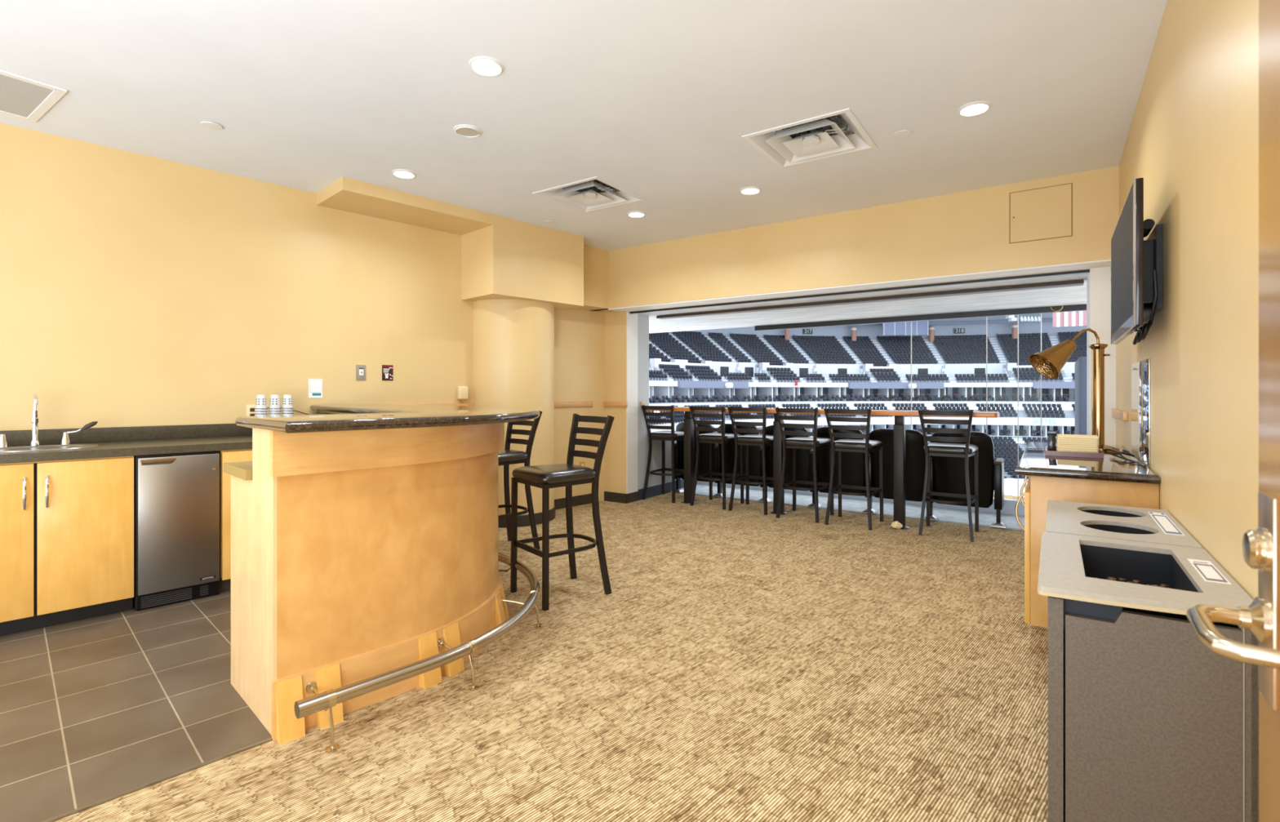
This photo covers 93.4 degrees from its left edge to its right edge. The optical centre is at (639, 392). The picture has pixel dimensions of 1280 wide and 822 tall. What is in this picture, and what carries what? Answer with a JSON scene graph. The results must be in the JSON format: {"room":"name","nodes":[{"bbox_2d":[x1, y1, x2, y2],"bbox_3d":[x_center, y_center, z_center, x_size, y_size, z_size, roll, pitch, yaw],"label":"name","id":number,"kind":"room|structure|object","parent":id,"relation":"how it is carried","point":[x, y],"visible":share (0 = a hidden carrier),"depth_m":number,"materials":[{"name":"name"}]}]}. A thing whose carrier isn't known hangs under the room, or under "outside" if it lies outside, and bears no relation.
{"room":"arena luxury suite","nodes":[
{"label":"arena luxury suite","id":0,"kind":"room"},
{"bbox_2d":[0,590,271,821],"bbox_3d":[-2.792,1.218,2.403,2.570,0.004,4.050,0,0,43],"label":"floor tile","id":1,"kind":"structure","parent":0,"point":[93,709],"depth_m":2.35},
{"bbox_2d":[0,455,133,635],"bbox_3d":[-3.286,0.784,3.249,0.690,0.864,0.800,0,0,43],"label":"base cabinet","id":2,"kind":"object","parent":1,"relation":"on","point":[67,526],"visible":1,"depth_m":3.13,"materials":[{"name":"yellow wood"}]},
{"bbox_2d":[132,450,219,611],"bbox_3d":[-2.877,0.784,3.692,0.674,0.861,0.391,0,0,43],"label":"mini refrigerator","id":3,"kind":"object","parent":1,"relation":"on","point":[176,495],"visible":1,"depth_m":3.46,"materials":[{"name":"silver metal"}]},
{"bbox_2d":[137,580,218,610],"bbox_3d":[-2.666,1.173,3.493,0.014,0.082,0.378,0,0,43],"label":"grille","id":4,"kind":"object","parent":3,"relation":"attached to","point":[150,599],"depth_m":3.48,"materials":[{"name":"grey"}]},
{"bbox_2d":[219,448,252,591],"bbox_3d":[-2.508,0.784,4.100,0.650,0.864,0.695,0,0,43],"label":"base cabinet","id":5,"kind":"object","parent":1,"relation":"on","point":[241,455],"visible":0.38,"depth_m":3.64,"materials":[{"name":"yellow wood"}]},
{"bbox_3d":[-3.906,0.741,2.595,0.690,0.778,0.997,0,0,43],"label":"base cabinet","id":6,"kind":"object","parent":1,"relation":"on","visible":0},
{"bbox_2d":[0,423,252,463],"bbox_3d":[-3.277,0.282,3.279,0.658,0.131,2.955,0,0,43],"label":"countertop","id":7,"kind":"structure","parent":6,"relation":"on","point":[113,442],"depth_m":3.61,"materials":[{"name":"stone"}]},
{"bbox_2d":[0,394,97,447],"bbox_3d":[-3.367,0.156,3.360,0.134,0.292,0.523,0,0,43],"label":"faucet","id":8,"kind":"object","parent":7,"relation":"on","point":[65,439],"visible":1,"depth_m":3.38,"materials":[{"name":"silver metal"}]},
{"bbox_2d":[0,444,98,452],"bbox_3d":[-3.269,0.379,3.267,0.410,0.159,0.510,0,0,43],"label":"sink","id":9,"kind":"object","parent":7,"relation":"in","point":[58,446],"visible":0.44,"depth_m":3.31,"materials":[{"name":"silver metal"}]},
{"bbox_2d":[0,445,84,450],"bbox_3d":[-3.269,0.382,3.267,0.300,0.152,0.400,0,0,43],"label":"basin","id":10,"kind":"object","parent":9,"relation":"in","point":[26,447],"depth_m":3.30,"materials":[{"name":"silver metal"}]},
{"bbox_2d":[0,123,604,501],"bbox_3d":[-2.693,-0.150,4.464,0.120,2.740,7.180,0,0,43],"label":"wall","id":11,"kind":"structure","parent":0,"point":[136,289],"depth_m":4.10,"materials":[{"name":"paint"}]},
{"bbox_2d":[0,423,252,446],"bbox_3d":[-3.517,0.261,3.489,0.020,0.088,2.930,0,0,43],"label":"backsplash","id":12,"kind":"structure","parent":11,"relation":"attached to","point":[14,437],"depth_m":3.79,"materials":[{"name":"stone"}]},
{"bbox_2d":[308,378,322,397],"bbox_3d":[-2.475,-0.030,4.604,0.003,0.144,0.098,0,0,43],"label":"card","id":13,"kind":"object","parent":11,"relation":"attached to","point":[315,385],"visible":1,"depth_m":4.60,"materials":[{"name":"white"}]},
{"bbox_2d":[355,364,365,380],"bbox_3d":[-2.238,-0.159,4.844,0.018,0.122,0.075,0,0,44],"label":"thermostat","id":14,"kind":"object","parent":11,"relation":"attached to","point":[360,369],"visible":1,"depth_m":4.84,"materials":[{"name":"beige"}]},
{"bbox_2d":[382,364,393,380],"bbox_3d":[-2.093,-0.162,5.005,0.007,0.128,0.090,0,0,43],"label":"sign","id":15,"kind":"object","parent":11,"relation":"attached to","point":[387,370],"visible":1,"depth_m":5.00,"materials":[{"name":"red"}]},
{"bbox_2d":[457,386,468,401],"bbox_3d":[-1.610,0.015,5.484,0.050,0.140,0.090,0,0,43],"label":"soap dispenser","id":16,"kind":"object","parent":11,"relation":"attached to","point":[462,391],"visible":1,"depth_m":5.46,"materials":[{"name":"white plastic"}]},
{"bbox_2d":[410,401,592,407],"bbox_3d":[-1.376,0.128,5.752,0.024,0.055,2.480,0,0,43],"label":"trim","id":17,"kind":"structure","parent":11,"relation":"attached to","point":[557,404],"depth_m":6.32,"materials":[{"name":"brown wood"}]},
{"bbox_2d":[554,493,591,509],"bbox_3d":[-1.376,1.167,5.759,0.012,0.105,2.470,0,0,43],"label":"baseboard","id":18,"kind":"structure","parent":11,"relation":"attached to","point":[586,499],"depth_m":6.48,"materials":[{"name":"brown"}]},
{"bbox_2d":[316,177,583,310],"bbox_3d":[-1.510,-1.181,5.252,0.515,0.678,2.250,0,0,43],"label":"soffit","id":19,"kind":"structure","parent":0,"point":[502,257],"depth_m":5.28,"materials":[{"name":"paint"}]},
{"bbox_2d":[473,298,554,515],"bbox_3d":[-1.242,0.185,5.859,0.810,2.070,0.810,0,0,43],"label":"wall column","id":20,"kind":"structure","parent":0,"point":[513,340],"depth_m":5.50,"materials":[{"name":"paint"}]},
{"bbox_2d":[497,505,555,527],"bbox_3d":[-1.242,1.167,5.859,0.834,0.105,0.834,0,0,43],"label":"baseboard","id":21,"kind":"structure","parent":20,"relation":"attached to","point":[522,520],"depth_m":5.50,"materials":[{"name":"brown"}]},
{"bbox_2d":[53,492,1048,821],"bbox_3d":[0.803,1.235,3.371,6.470,0.030,10.400,0,0,43],"label":"floor","id":22,"kind":"structure","parent":0,"point":[742,664],"depth_m":2.41,"materials":[{"name":"carpet"}]},
{"bbox_2d":[41,737,272,821],"bbox_3d":[-2.268,1.216,1.088,0.010,0.007,2.860,0,0,43],"label":"strip","id":23,"kind":"object","parent":22,"relation":"on","point":[144,785],"visible":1,"depth_m":1.88,"materials":[{"name":"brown metal"}]},
{"bbox_2d":[223,404,539,745],"bbox_3d":[-1.617,0.657,3.486,2.782,1.125,1.580,0,0,43],"label":"bar","id":24,"kind":"object","parent":22,"relation":"on","point":[364,537],"visible":0.95,"depth_m":2.36,"materials":[{"name":"brown wood"}]},
{"bbox_2d":[223,461,252,480],"bbox_3d":[-1.437,0.315,3.298,0.827,0.040,1.978,0,0,-8],"label":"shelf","id":25,"kind":"structure","parent":24,"relation":"on","point":[242,469],"depth_m":2.40,"materials":[{"name":"yellow laminate"}]},
{"bbox_2d":[293,552,542,752],"bbox_3d":[-1.093,1.123,3.524,0.934,0.194,2.954,0,0,-15],"label":"rail","id":26,"kind":"object","parent":22,"relation":"on","point":[325,700],"visible":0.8,"depth_m":2.32,"materials":[{"name":"silver metal"}]},
{"bbox_2d":[497,410,542,549],"bbox_3d":[-1.080,0.681,4.679,0.505,1.085,0.420,0,0,-44],"label":"bar stool","id":27,"kind":"object","parent":22,"relation":"on","point":[506,456],"visible":0.56,"depth_m":4.68,"materials":[{"name":"brown metal"}]},
{"bbox_2d":[510,413,614,611],"bbox_3d":[-0.476,0.681,3.677,0.505,1.085,0.420,0,0,-38],"label":"bar stool","id":28,"kind":"object","parent":22,"relation":"on","point":[545,477],"visible":1,"depth_m":3.64,"materials":[{"name":"black metal"}]},
{"bbox_2d":[640,404,684,502],"bbox_3d":[0.320,0.681,6.939,0.420,1.085,0.505,0,0,33],"label":"bar stool","id":29,"kind":"object","parent":22,"relation":"on","point":[664,435],"visible":0.85,"depth_m":6.80,"materials":[{"name":"brown metal"}]},
{"bbox_2d":[688,404,743,509],"bbox_3d":[0.836,0.681,6.562,0.420,1.085,0.505,0,0,35],"label":"bar stool","id":30,"kind":"object","parent":22,"relation":"on","point":[722,437],"visible":0.95,"depth_m":6.46,"materials":[{"name":"brown metal"}]},
{"bbox_2d":[727,405,773,515],"bbox_3d":[1.208,0.681,6.290,0.420,1.085,0.505,0,0,34],"label":"bar stool","id":31,"kind":"object","parent":22,"relation":"on","point":[763,440],"visible":0.88,"depth_m":6.15,"materials":[{"name":"brown metal"}]},
{"bbox_2d":[775,406,834,522],"bbox_3d":[1.620,0.681,5.928,0.420,1.085,0.505,0,0,36],"label":"bar stool","id":32,"kind":"object","parent":22,"relation":"on","point":[814,443],"visible":0.94,"depth_m":5.82,"materials":[{"name":"brown metal"}]},
{"bbox_2d":[645,406,999,529],"bbox_3d":[1.546,0.693,6.012,3.487,1.054,0.270,0,0,34],"label":"bar table","id":33,"kind":"object","parent":22,"relation":"on","point":[899,426],"depth_m":6.04,"materials":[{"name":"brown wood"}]},
{"bbox_2d":[645,407,999,417],"bbox_3d":[1.546,0.188,6.012,3.487,0.040,0.270,0,0,34],"label":"countertop","id":34,"kind":"structure","parent":33,"relation":"on","point":[676,409],"depth_m":5.43,"materials":[{"name":"brown wood"}]},
{"bbox_2d":[823,407,883,529],"bbox_3d":[1.997,0.681,5.628,0.420,1.085,0.505,0,0,34],"label":"bar stool","id":35,"kind":"object","parent":22,"relation":"on","point":[866,446],"visible":1,"depth_m":5.53,"materials":[{"name":"brown metal"}]},
{"bbox_2d":[917,408,978,542],"bbox_3d":[2.669,0.681,5.217,0.420,1.085,0.505,0,0,34],"label":"bar stool","id":36,"kind":"object","parent":22,"relation":"on","point":[966,451],"visible":1,"depth_m":5.10,"materials":[{"name":"brown metal"}]},
{"bbox_2d":[1014,441,1159,627],"bbox_3d":[2.404,0.780,3.323,0.512,0.880,1.700,0,0,34],"label":"base cabinet","id":37,"kind":"object","parent":22,"relation":"on","point":[1111,480],"visible":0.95,"depth_m":2.73,"materials":[{"name":"brown wood"}]},
{"bbox_2d":[1028,328,1119,451],"bbox_3d":[2.581,-0.021,3.587,0.486,0.721,0.199,0,0,-1],"label":"heat lamp","id":38,"kind":"object","parent":37,"relation":"on","point":[1049,362],"visible":0.94,"depth_m":3.56,"materials":[{"name":"gold metal"}]},
{"bbox_2d":[1044,445,1103,458],"bbox_3d":[2.367,0.326,3.300,0.250,0.027,0.330,0,0,34],"label":"serving tray","id":39,"kind":"object","parent":37,"relation":"on","point":[1053,453],"visible":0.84,"depth_m":3.17,"materials":[{"name":"brown wood"}]},
{"bbox_3d":[2.364,0.327,3.265,0.180,0.011,0.220,0,0,34],"label":"napkin","id":40,"kind":"object","parent":39,"relation":"on","visible":0},
{"bbox_2d":[1058,450,1098,453],"bbox_3d":[2.363,0.316,3.266,0.180,0.011,0.220,0,0,34],"label":"napkin","id":41,"kind":"object","parent":40,"relation":"on","point":[1059,451],"visible":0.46,"depth_m":3.17,"materials":[{"name":"brown paper"}]},
{"bbox_2d":[1056,446,1098,452],"bbox_3d":[2.364,0.305,3.266,0.180,0.011,0.220,0,0,35],"label":"napkin","id":42,"kind":"object","parent":41,"relation":"on","point":[1057,449],"visible":0.58,"depth_m":3.18,"materials":[{"name":"brown paper"}]},
{"bbox_2d":[1057,446,1098,449],"bbox_3d":[2.364,0.294,3.265,0.180,0.011,0.220,0,0,35],"label":"napkin","id":43,"kind":"object","parent":42,"relation":"on","point":[1061,447],"visible":0.45,"depth_m":3.17,"materials":[{"name":"brown paper"}]},
{"bbox_2d":[1056,444,1098,448],"bbox_3d":[2.364,0.283,3.266,0.180,0.011,0.220,0,0,35],"label":"napkin","id":44,"kind":"object","parent":43,"relation":"on","point":[1057,445],"visible":0.51,"depth_m":3.17,"materials":[{"name":"brown paper"}]},
{"bbox_2d":[1056,441,1098,445],"bbox_3d":[2.363,0.273,3.266,0.180,0.011,0.220,0,0,34],"label":"napkin","id":45,"kind":"object","parent":44,"relation":"on","point":[1060,443],"visible":0.52,"depth_m":3.17,"materials":[{"name":"brown paper"}]},
{"bbox_2d":[1056,440,1098,444],"bbox_3d":[2.364,0.262,3.266,0.180,0.011,0.220,0,0,34],"label":"napkin","id":46,"kind":"object","parent":45,"relation":"on","point":[1057,441],"visible":0.52,"depth_m":3.17,"materials":[{"name":"brown paper"}]},
{"bbox_2d":[1056,435,1098,441],"bbox_3d":[2.364,0.251,3.266,0.180,0.011,0.220,0,0,34],"label":"napkin","id":47,"kind":"object","parent":46,"relation":"on","point":[1060,439],"visible":0.62,"depth_m":3.18,"materials":[{"name":"brown paper"}]},
{"bbox_2d":[1057,434,1098,439],"bbox_3d":[2.365,0.240,3.265,0.180,0.011,0.220,0,0,34],"label":"napkin","id":48,"kind":"object","parent":47,"relation":"on","point":[1059,436],"visible":1,"depth_m":3.22,"materials":[{"name":"brown paper"}]},
{"bbox_2d":[1045,499,1203,548],"bbox_3d":[1.682,0.821,2.155,0.383,0.738,0.697,0,0,34],"label":"waste bin","id":49,"kind":"object","parent":22,"relation":"on","point":[1155,526],"visible":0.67,"depth_m":2.12,"materials":[{"name":"laminate"}]},
{"bbox_2d":[1150,512,1182,534],"bbox_3d":[1.825,0.453,2.099,0.042,0.001,0.405,0,0,34],"label":"print","id":50,"kind":"object","parent":49,"relation":"on","point":[1164,523],"depth_m":2.07,"materials":[{"name":"white"}]},
{"bbox_2d":[1037,531,1258,821],"bbox_3d":[1.287,0.821,1.587,0.393,0.738,0.677,0,0,34],"label":"waste bin","id":51,"kind":"object","parent":22,"relation":"on","point":[1147,722],"visible":0.94,"depth_m":1.35,"materials":[{"name":"metal"}]},
{"bbox_2d":[1192,560,1227,582],"bbox_3d":[1.439,0.453,1.528,0.038,0.001,0.197,0,0,34],"label":"print","id":52,"kind":"object","parent":51,"relation":"on","point":[1206,571],"depth_m":1.52,"materials":[{"name":"grey"}]},
{"bbox_2d":[0,0,1167,250],"bbox_3d":[-1.816,-1.545,3.545,8.200,0.050,7.000,0,0,34],"label":"ceiling","id":53,"kind":"structure","parent":0,"point":[655,100],"depth_m":3.02,"materials":[{"name":"paint"}]},
{"bbox_2d":[0,69,66,122],"bbox_3d":[-3.309,-1.514,2.952,0.620,0.009,0.620,0,0,34],"label":"ceiling vent","id":54,"kind":"object","parent":53,"relation":"in","point":[21,97],"visible":1,"depth_m":3.09,"materials":[{"name":"white metal"}]},
{"bbox_2d":[391,168,416,178],"bbox_3d":[-1.638,-1.514,4.190,0.160,0.012,0.160,0,0,0],"label":"recessed light","id":55,"kind":"object","parent":53,"relation":"in","point":[401,173],"visible":1,"depth_m":4.17,"materials":[{"name":"white metal"}]},
{"bbox_2d":[453,124,482,137],"bbox_3d":[-0.999,-1.519,3.505,0.160,0.022,0.160,0,0,0],"label":"recessed light","id":56,"kind":"object","parent":53,"relation":"in","point":[466,131],"visible":1,"depth_m":3.49,"materials":[{"name":"white metal"}]},
{"bbox_2d":[468,56,504,75],"bbox_3d":[-0.714,-1.514,2.811,0.160,0.012,0.160,0,0,0],"label":"recessed light","id":57,"kind":"object","parent":53,"relation":"in","point":[483,65],"visible":1,"depth_m":2.80,"materials":[{"name":"white metal"}]},
{"bbox_2d":[532,176,645,213],"bbox_3d":[-0.386,-1.619,4.680,0.624,0.242,0.624,0,0,34],"label":"ceiling vent","id":58,"kind":"object","parent":53,"relation":"in","point":[595,193],"visible":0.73,"depth_m":4.73,"materials":[{"name":"white metal"}]},
{"bbox_2d":[742,107,877,168],"bbox_3d":[1.038,-1.619,3.660,0.624,0.242,0.624,0,0,34],"label":"ceiling vent","id":59,"kind":"object","parent":53,"relation":"in","point":[840,133],"visible":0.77,"depth_m":3.70,"materials":[{"name":"white metal"}]},
{"bbox_2d":[957,101,991,115],"bbox_3d":[1.788,-1.514,3.228,0.160,0.012,0.160,0,0,0],"label":"recessed light","id":60,"kind":"object","parent":53,"relation":"in","point":[975,108],"visible":1,"depth_m":3.22,"materials":[{"name":"white metal"}]},
{"bbox_2d":[572,244,608,311],"bbox_3d":[-0.618,-1.210,6.376,0.265,0.620,0.630,0,0,43],"label":"wall","id":61,"kind":"structure","parent":0,"point":[596,260],"depth_m":6.36,"materials":[{"name":"paint"}]},
{"bbox_2d":[604,311,626,493],"bbox_3d":[-0.433,0.160,6.955,0.830,2.120,0.210,0,0,34],"label":"wall","id":62,"kind":"structure","parent":0,"point":[615,322],"depth_m":6.71,"materials":[{"name":"paint"}]},
{"bbox_2d":[604,491,638,503],"bbox_3d":[-0.223,1.167,6.809,0.342,0.105,0.232,0,0,34],"label":"baseboard","id":63,"kind":"structure","parent":62,"relation":"attached to","point":[608,496],"depth_m":6.71,"materials":[{"name":"brown"}]},
{"bbox_2d":[637,313,697,491],"bbox_3d":[0.277,0.160,7.444,0.250,2.120,1.400,0,0,34],"label":"wall","id":64,"kind":"structure","parent":0,"point":[642,319],"depth_m":6.93,"materials":[{"name":"grey"}]},
{"bbox_2d":[626,311,637,493],"bbox_3d":[-0.087,0.115,6.721,0.010,2.010,0.205,0,0,34],"label":"trim","id":65,"kind":"structure","parent":64,"relation":"attached to","point":[632,319],"depth_m":6.71,"materials":[{"name":"white paint"}]},
{"bbox_2d":[638,479,684,500],"bbox_3d":[0.346,1.160,7.348,0.013,0.120,1.280,0,0,34],"label":"baseboard","id":66,"kind":"structure","parent":64,"relation":"attached to","point":[654,491],"depth_m":7.12,"materials":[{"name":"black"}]},
{"bbox_2d":[670,484,1024,530],"bbox_3d":[1.197,1.214,7.239,6.800,0.012,0.700,0,0,34],"label":"floor","id":67,"kind":"structure","parent":0,"point":[944,514],"depth_m":6.25,"materials":[{"name":"concrete"}]},
{"bbox_2d":[674,442,684,492],"bbox_3d":[0.512,0.911,7.416,0.120,0.593,0.340,0,0,34],"label":"stand","id":68,"kind":"object","parent":67,"relation":"on","point":[677,477],"visible":0.32,"depth_m":7.29,"materials":[{"name":"brown metal"}]},
{"bbox_2d":[675,422,718,482],"bbox_3d":[0.702,0.706,7.224,0.540,0.695,0.303,0,0,34],"label":"seat","id":69,"kind":"object","parent":68,"relation":"attached to","point":[704,465],"visible":0.49,"depth_m":7.11,"materials":[{"name":"black"}]},
{"bbox_2d":[712,444,726,497],"bbox_3d":[0.975,0.911,7.100,0.120,0.593,0.340,0,0,34],"label":"stand","id":70,"kind":"object","parent":67,"relation":"on","point":[717,463],"visible":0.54,"depth_m":6.98,"materials":[{"name":"brown metal"}]},
{"bbox_2d":[717,423,762,486],"bbox_3d":[1.164,0.706,6.908,0.540,0.695,0.303,0,0,34],"label":"seat","id":71,"kind":"object","parent":70,"relation":"attached to","point":[730,450],"visible":0.29,"depth_m":6.82,"materials":[{"name":"black"}]},
{"bbox_2d":[758,447,771,502],"bbox_3d":[1.437,0.911,6.784,0.120,0.593,0.340,0,0,34],"label":"stand","id":72,"kind":"object","parent":67,"relation":"on","point":[761,449],"visible":0.25,"depth_m":6.67,"materials":[{"name":"brown metal"}]},
{"bbox_2d":[765,425,813,490],"bbox_3d":[1.626,0.706,6.592,0.540,0.695,0.303,0,0,34],"label":"seat","id":73,"kind":"object","parent":72,"relation":"attached to","point":[802,469],"visible":0.44,"depth_m":6.47,"materials":[{"name":"black"}]},
{"bbox_2d":[807,450,822,507],"bbox_3d":[1.899,0.911,6.468,0.120,0.593,0.340,0,0,34],"label":"stand","id":74,"kind":"object","parent":67,"relation":"on","point":[811,469],"visible":0.33,"depth_m":6.35,"materials":[{"name":"brown metal"}]},
{"bbox_2d":[816,426,865,496],"bbox_3d":[2.088,0.706,6.276,0.540,0.695,0.303,0,0,34],"label":"seat","id":75,"kind":"object","parent":74,"relation":"attached to","point":[853,473],"visible":0.38,"depth_m":6.17,"materials":[{"name":"black"}]},
{"bbox_2d":[862,453,876,513],"bbox_3d":[2.361,0.911,6.151,0.120,0.593,0.340,0,0,34],"label":"stand","id":76,"kind":"object","parent":67,"relation":"on","point":[873,511],"visible":0.38,"depth_m":6.02,"materials":[{"name":"brown metal"}]},
{"bbox_2d":[868,428,925,502],"bbox_3d":[2.551,0.706,5.959,0.540,0.695,0.303,0,0,34],"label":"seat","id":77,"kind":"object","parent":76,"relation":"attached to","point":[915,455],"visible":0.53,"depth_m":5.85,"materials":[{"name":"black"}]},
{"bbox_2d":[924,457,937,520],"bbox_3d":[2.823,0.911,5.835,0.120,0.593,0.340,0,0,34],"label":"stand","id":78,"kind":"object","parent":67,"relation":"on","point":[932,517],"visible":0.4,"depth_m":5.70,"materials":[{"name":"brown metal"}]},
{"bbox_2d":[930,431,994,507],"bbox_3d":[3.013,0.706,5.643,0.540,0.695,0.303,0,0,34],"label":"seat","id":79,"kind":"object","parent":78,"relation":"attached to","point":[948,473],"visible":0.58,"depth_m":5.55,"materials":[{"name":"black"}]},
{"bbox_2d":[990,457,1006,528],"bbox_3d":[3.285,0.911,5.519,0.120,0.593,0.340,0,0,34],"label":"stand","id":80,"kind":"object","parent":67,"relation":"on","point":[999,462],"visible":1,"depth_m":5.40,"materials":[{"name":"brown metal"}]},
{"bbox_2d":[593,165,1119,312],"bbox_3d":[1.180,-1.220,5.651,5.366,0.640,0.340,0,0,34],"label":"wall","id":81,"kind":"structure","parent":0,"point":[967,232],"depth_m":4.97,"materials":[{"name":"paint"}]},
{"bbox_2d":[608,259,1111,311],"bbox_3d":[1.513,-0.894,5.390,4.310,0.012,0.275,0,0,34],"label":"trim","id":82,"kind":"structure","parent":81,"relation":"attached to","point":[1086,265],"depth_m":4.97,"materials":[{"name":"white paint"}]},
{"bbox_2d":[629,269,1089,314],"bbox_3d":[1.578,-0.882,5.530,4.080,0.025,0.030,0,0,34],"label":"door track","id":83,"kind":"object","parent":81,"relation":"attached to","point":[1087,270],"visible":0.79,"depth_m":5.17,"materials":[{"name":"black metal"}]},
{"bbox_2d":[1009,182,1072,243],"bbox_3d":[2.851,-1.270,4.299,0.374,0.370,0.009,0,0,34],"label":"access panel","id":84,"kind":"object","parent":81,"relation":"attached to","point":[1046,212],"visible":1,"depth_m":4.29,"materials":[{"name":"brown"}]},
{"bbox_2d":[648,380,1074,407],"bbox_3d":[33.225,0.250,77.550,88.385,3.500,36.300,0,0,0],"label":"seating","id":85,"kind":"object","parent":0,"point":[679,388],"visible":0.56,"depth_m":88.55,"materials":[{"name":"white"}]},
{"bbox_2d":[649,408,1074,441],"bbox_3d":[32.907,4.620,73.829,76.623,4.260,31.742,0,0,0],"label":"stand","id":86,"kind":"object","parent":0,"point":[1062,424],"visible":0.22,"depth_m":84.44,"materials":[{"name":"white"}]},
{"bbox_2d":[640,272,1088,333],"bbox_3d":[0.886,-1.002,6.997,7.160,0.355,1.550,0,0,34],"label":"ceiling","id":87,"kind":"structure","parent":0,"point":[1075,295],"depth_m":6.01,"materials":[{"name":"paint"}]},
{"bbox_2d":[656,280,1084,319],"bbox_3d":[1.866,-0.868,5.897,3.980,0.025,0.121,0,0,34],"label":"door track","id":88,"kind":"object","parent":87,"relation":"attached to","point":[1079,282],"visible":1,"depth_m":5.54,"materials":[{"name":"brown metal"}]},
{"bbox_2d":[754,304,1086,330],"bbox_3d":[2.820,-0.797,6.609,3.330,0.055,0.068,0,0,34],"label":"window header","id":89,"kind":"object","parent":87,"relation":"attached to","point":[1077,307],"visible":1,"depth_m":6.39,"materials":[{"name":"black metal"}]},
{"bbox_2d":[648,321,1086,382],"bbox_3d":[30.946,-6.220,85.081,100.887,10.760,39.637,0,0,0],"label":"stand","id":90,"kind":"object","parent":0,"point":[1004,366],"visible":0.33,"depth_m":95.19,"materials":[{"name":"grey"}]},
{"bbox_2d":[838,311,1064,326],"bbox_3d":[30.946,-13.350,81.539,100.887,4.100,46.712,0,0,0],"label":"roof","id":91,"kind":"structure","parent":0,"point":[1046,317],"depth_m":99.49,"materials":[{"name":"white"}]},
{"bbox_2d":[882,320,928,335],"bbox_3d":[43.812,-10.800,99.550,7.173,2.800,0.978,0,0,0],"label":"screen","id":92,"kind":"object","parent":91,"relation":"hanging from","point":[918,327],"visible":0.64,"depth_m":99.51,"materials":[{"name":"blue"}]},
{"bbox_2d":[1053,311,1086,327],"bbox_3d":[58.367,-11.250,81.239,4.253,4.700,2.043,0,0,0],"label":"striped flag","id":93,"kind":"object","parent":91,"relation":"hanging from","point":[1077,318],"visible":0.28,"depth_m":81.34,"materials":[{"name":"red fabric"}]},
{"bbox_2d":[1074,356,1086,435],"bbox_3d":[3.840,0.470,5.249,0.070,1.500,1.100,0,0,34],"label":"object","id":94,"kind":"structure","parent":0,"point":[1080,366],"depth_m":4.81,"materials":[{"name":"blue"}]},
{"bbox_2d":[697,480,1024,515],"bbox_3d":[1.417,1.295,7.561,6.800,0.450,0.082,0,0,34],"label":"trim","id":95,"kind":"structure","parent":94,"relation":"attached to","point":[1009,506],"depth_m":6.43,"materials":[{"name":"white"}]},
{"bbox_2d":[986,314,1017,500],"bbox_3d":[3.632,0.150,6.057,0.270,1.840,0.012,0,0,34],"label":"post","id":96,"kind":"object","parent":95,"relation":"on","point":[1016,314],"visible":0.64,"depth_m":6.13,"materials":[{"name":"metal"}]},
{"bbox_2d":[1086,272,1088,435],"bbox_3d":[3.486,0.160,4.582,0.140,2.120,0.300,0,0,34],"label":"wall","id":97,"kind":"structure","parent":0,"point":[1087,279],"depth_m":4.62,"materials":[{"name":"white"}]},
{"bbox_2d":[1088,266,1115,444],"bbox_3d":[3.394,0.160,4.336,0.266,2.120,0.210,0,0,34],"label":"wall","id":98,"kind":"structure","parent":0,"point":[1100,278],"depth_m":4.27,"materials":[{"name":"white paint"}]},
{"bbox_2d":[1115,0,1258,599],"bbox_3d":[1.422,-0.150,1.323,0.121,2.740,6.990,0,0,34],"label":"wall","id":99,"kind":"structure","parent":0,"point":[1193,139],"depth_m":1.79,"materials":[{"name":"paint"}]},
{"bbox_2d":[1111,408,1128,421],"bbox_3d":[3.101,0.142,3.906,0.025,0.055,0.830,0,0,34],"label":"trim","id":100,"kind":"structure","parent":99,"relation":"attached to","point":[1118,414],"depth_m":3.71,"materials":[{"name":"brown wood"}]},
{"bbox_2d":[1111,177,1162,345],"bbox_3d":[2.224,-0.510,2.704,0.113,0.600,1.084,0,0,34],"label":"television","id":101,"kind":"object","parent":99,"relation":"attached to","point":[1136,264],"visible":1,"depth_m":2.48,"materials":[{"name":"black"}]},
{"bbox_2d":[1131,358,1150,466],"bbox_3d":[2.523,0.090,3.048,0.008,0.490,0.740,0,0,34],"label":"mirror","id":102,"kind":"object","parent":99,"relation":"attached to","point":[1140,371],"visible":1,"depth_m":2.97,"materials":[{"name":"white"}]},
{"bbox_2d":[1186,0,1279,821],"bbox_3d":[0.513,0.150,0.312,0.179,2.140,1.008,0,0,30],"label":"door","id":103,"kind":"structure","parent":99,"relation":"in","point":[1260,546],"depth_m":0.70,"materials":[{"name":"brown wood"}]},
{"bbox_3d":[39.100,12.100,41.700,58.000,0.200,58.000,0,0,0],"label":"floor","id":104,"kind":"structure","parent":0,"visible":0},
{"bbox_2d":[927,441,1029,496],"bbox_3d":[33.552,9.475,63.696,68.642,5.050,42.009,0,0,0],"label":"stand","id":105,"kind":"object","parent":104,"relation":"on","point":[1011,485],"visible":0.02,"depth_m":69.85,"materials":[{"name":"grey"}]},
{"bbox_2d":[648,331,1086,479],"bbox_3d":[30.049,0.520,78.693,87.562,20.380,51.294,0,0,0],"label":"seating","id":106,"kind":"object","parent":105,"relation":"on","point":[895,346],"visible":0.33,"depth_m":92.41,"materials":[{"name":"black plastic"}]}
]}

